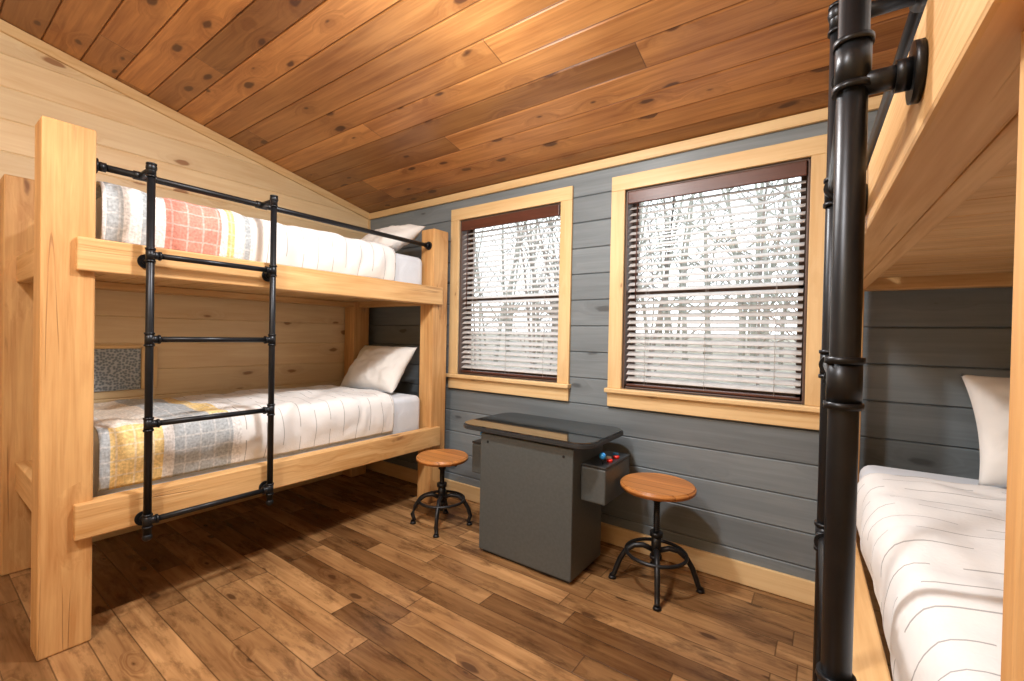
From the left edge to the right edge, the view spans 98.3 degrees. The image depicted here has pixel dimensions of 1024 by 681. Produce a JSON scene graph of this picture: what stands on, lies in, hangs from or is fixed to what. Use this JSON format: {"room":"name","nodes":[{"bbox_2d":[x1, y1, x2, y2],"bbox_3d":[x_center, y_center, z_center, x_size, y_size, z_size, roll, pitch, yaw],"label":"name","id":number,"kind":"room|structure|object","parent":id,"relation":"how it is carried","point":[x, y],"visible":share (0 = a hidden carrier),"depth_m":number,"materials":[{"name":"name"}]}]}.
{"room":"dormitory","nodes":[
{"label":"dormitory","id":0,"kind":"room"},
{"bbox_2d":[0,32,367,402],"bbox_3d":[-2.703,-0.426,2.898,0.006,3.543,4.221,2,1,36],"label":"wall","id":1,"kind":"structure","parent":0,"point":[310,339],"depth_m":3.27,"materials":[{"name":"brown wood"}]},
{"bbox_2d":[94,345,157,391],"bbox_3d":[-2.671,0.183,2.940,0.021,0.305,0.510,2,1,36],"label":"air vent","id":2,"kind":"object","parent":1,"relation":"in","point":[116,367],"visible":0.62,"depth_m":2.98,"materials":[{"name":"grey metal"}]},
{"bbox_2d":[0,19,368,218],"bbox_3d":[-2.664,-1.706,2.875,0.023,0.907,4.142,2,1,36],"label":"trim","id":3,"kind":"structure","parent":1,"relation":"attached to","point":[6,28],"depth_m":3.11,"materials":[{"name":"brown wood"}]},
{"bbox_2d":[92,471,341,541],"bbox_3d":[-2.732,1.252,2.897,0.021,0.124,4.137,2,1,36],"label":"baseboard","id":4,"kind":"structure","parent":1,"relation":"attached to","point":[136,527],"depth_m":3.42,"materials":[{"name":"brown wood"}]},
{"bbox_2d":[0,469,813,680],"bbox_3d":[-0.606,1.374,1.389,5.340,0.001,4.261,2,1,36],"label":"floor","id":5,"kind":"structure","parent":0,"point":[332,579],"depth_m":2.24,"materials":[{"name":"brown wood"}]},
{"bbox_2d":[0,116,447,660],"bbox_3d":[-1.741,0.197,3.150,1.250,2.269,2.395,2,1,36],"label":"bunk bed","id":6,"kind":"object","parent":5,"relation":"on","point":[53,264],"visible":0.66,"depth_m":2.19,"materials":[{"name":"beige wood"}]},
{"bbox_2d":[93,388,419,497],"bbox_3d":[-1.723,0.613,3.139,0.972,0.350,2.000,2,1,36],"label":"mattress","id":7,"kind":"object","parent":6,"relation":"on","point":[406,406],"visible":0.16,"depth_m":2.97,"materials":[{"name":"white fabric"}]},
{"bbox_2d":[93,385,393,491],"bbox_3d":[-1.796,0.529,3.002,1.042,0.318,1.701,2,1,36],"label":"quilt","id":8,"kind":"object","parent":7,"relation":"on","point":[309,417],"visible":0.82,"depth_m":2.55,"materials":[{"name":"fabric"}]},
{"bbox_2d":[340,345,416,393],"bbox_3d":[-1.173,0.236,3.868,0.693,0.373,0.324,2,1,36],"label":"pillow","id":9,"kind":"object","parent":7,"relation":"on","point":[380,368],"visible":0.98,"depth_m":3.75,"materials":[{"name":"fabric"}]},
{"bbox_2d":[95,197,421,284],"bbox_3d":[-1.700,-0.538,3.127,0.972,0.317,2.000,2,1,36],"label":"mattress","id":10,"kind":"object","parent":6,"relation":"on","point":[408,268],"visible":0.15,"depth_m":3.48,"materials":[{"name":"white fabric"}]},
{"bbox_2d":[96,181,395,280],"bbox_3d":[-1.775,-0.612,2.991,1.043,0.302,1.700,2,1,36],"label":"quilt","id":11,"kind":"object","parent":10,"relation":"on","point":[179,225],"visible":0.85,"depth_m":2.45,"materials":[{"name":"fabric"}]},
{"bbox_2d":[360,224,425,251],"bbox_3d":[-1.099,-0.846,3.792,0.660,0.306,0.365,2,1,39],"label":"pillow","id":12,"kind":"object","parent":10,"relation":"on","point":[409,231],"visible":0.49,"depth_m":3.64,"materials":[{"name":"fabric"}]},
{"bbox_2d":[96,158,431,541],"bbox_3d":[-1.245,0.058,2.796,0.201,1.756,2.051,2,1,36],"label":"ladder","id":13,"kind":"object","parent":6,"relation":"attached to","point":[145,518],"visible":0.99,"depth_m":2.19,"materials":[{"name":"black metal"}]},
{"bbox_2d":[410,449,472,537],"bbox_3d":[-0.518,1.100,3.270,0.388,0.509,0.388,2,1,36],"label":"stool","id":14,"kind":"object","parent":5,"relation":"on","point":[440,458],"visible":1,"depth_m":3.25,"materials":[{"name":"brown wood"}]},
{"bbox_2d":[463,413,629,583],"bbox_3d":[0.206,0.966,2.905,1.015,0.814,0.590,2,1,36],"label":"cocktail table","id":15,"kind":"object","parent":5,"relation":"on","point":[545,482],"visible":1,"depth_m":2.65,"materials":[{"name":"metal"}]},
{"bbox_2d":[608,472,704,611],"bbox_3d":[0.821,1.100,2.520,0.410,0.579,0.410,1,1,-33],"label":"stool","id":16,"kind":"object","parent":5,"relation":"on","point":[656,487],"visible":1,"depth_m":2.48,"materials":[{"name":"brown wood"}]},
{"bbox_2d":[852,0,1023,680],"bbox_3d":[1.456,0.285,0.886,1.250,2.269,2.395,2,1,34],"label":"bunk bed","id":17,"kind":"object","parent":5,"relation":"on","point":[945,171],"visible":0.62,"depth_m":0.60,"materials":[{"name":"beige wood"}]},
{"bbox_2d":[812,0,927,680],"bbox_3d":[0.952,0.118,1.221,0.205,1.756,2.051,2,1,34],"label":"ladder","id":18,"kind":"object","parent":17,"relation":"attached to","point":[852,79],"visible":1,"depth_m":0.54,"materials":[{"name":"black metal"}]},
{"bbox_2d":[859,465,1006,488],"bbox_3d":[1.423,0.714,0.910,0.972,0.320,2.000,2,1,34],"label":"mattress","id":19,"kind":"object","parent":17,"relation":"on","point":[867,469],"visible":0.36,"depth_m":1.82,"materials":[{"name":"white fabric"}]},
{"bbox_2d":[856,473,1006,680],"bbox_3d":[1.324,0.638,0.791,1.041,0.294,1.702,2,1,34],"label":"quilt","id":20,"kind":"object","parent":19,"relation":"on","point":[933,550],"visible":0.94,"depth_m":1.02,"materials":[{"name":"white fabric"}]},
{"bbox_2d":[961,374,1009,486],"bbox_3d":[2.076,0.345,1.567,0.668,0.398,0.299,2,1,34],"label":"pillow","id":21,"kind":"object","parent":19,"relation":"on","point":[989,396],"visible":0.67,"depth_m":1.68,"materials":[{"name":"fabric"}]},
{"bbox_2d":[0,0,909,212],"bbox_3d":[-0.544,-1.682,1.357,5.360,0.878,4.281,2,1,36],"label":"ceiling","id":22,"kind":"structure","parent":0,"point":[379,105],"depth_m":2.46,"materials":[{"name":"brown wood"}]},
{"bbox_2d":[369,110,1012,581],"bbox_3d":[0.679,0.036,3.131,5.340,2.750,0.160,2,1,36],"label":"wall","id":23,"kind":"structure","parent":0,"point":[754,502],"depth_m":2.57,"materials":[{"name":"grey wood"}]},
{"bbox_2d":[368,220,370,345],"bbox_3d":[-1.494,-0.023,4.575,0.021,2.430,0.021,2,1,36],"label":"trim","id":24,"kind":"structure","parent":23,"relation":"attached to","point":[369,221],"depth_m":4.57,"materials":[{"name":"brown wood"}]},
{"bbox_2d":[446,186,573,400],"bbox_3d":[-0.023,-0.351,3.596,1.214,1.555,0.205,2,1,36],"label":"window","id":25,"kind":"structure","parent":23,"relation":"in","point":[457,379],"depth_m":3.52,"materials":[{"name":"brown wood"}]},
{"bbox_2d":[461,205,560,379],"bbox_3d":[-0.035,-0.364,3.578,0.964,1.296,0.077,2,1,36],"label":"window blind","id":26,"kind":"object","parent":25,"relation":"attached to","point":[551,211],"visible":0.85,"depth_m":3.55,"materials":[{"name":"brown wood"}]},
{"bbox_2d":[366,461,814,605],"bbox_3d":[0.600,1.317,3.070,5.240,0.124,0.021,2,1,36],"label":"baseboard","id":27,"kind":"structure","parent":23,"relation":"attached to","point":[795,588],"depth_m":2.65,"materials":[{"name":"brown wood"}]},
{"bbox_2d":[368,95,882,219],"bbox_3d":[0.650,-1.216,3.042,5.240,0.063,0.024,2,1,36],"label":"trim","id":28,"kind":"structure","parent":23,"relation":"attached to","point":[820,115],"depth_m":2.88,"materials":[{"name":"brown wood"}]},
{"bbox_2d":[604,134,826,429],"bbox_3d":[1.200,-0.317,2.719,1.244,1.555,0.205,2,1,36],"label":"window","id":29,"kind":"structure","parent":23,"relation":"in","point":[807,416],"depth_m":2.58,"materials":[{"name":"brown wood"}]},
{"bbox_2d":[626,161,806,400],"bbox_3d":[1.188,-0.330,2.702,0.994,1.296,0.077,2,1,36],"label":"window blind","id":30,"kind":"object","parent":29,"relation":"attached to","point":[797,169],"visible":1,"depth_m":2.66,"materials":[{"name":"brown wood"}]},
{"label":"outside","id":31,"kind":"structure","parent":0,"visible":0},
{"bbox_2d":[471,334,795,387],"bbox_3d":[3.485,1.580,22.099,100.000,4.320,32.000,2,1,36],"label":"ground","id":32,"kind":"structure","parent":31,"point":[714,339],"depth_m":24.70,"materials":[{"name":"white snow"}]},
{"bbox_2d":[471,177,800,385],"bbox_3d":[2.082,-7.236,27.182,32.665,20.154,49.074,1,1,-44],"label":"bare trees","id":33,"kind":"object","parent":32,"relation":"on","point":[786,188],"visible":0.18,"depth_m":20.89,"materials":[{"name":"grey plant"}]}
]}

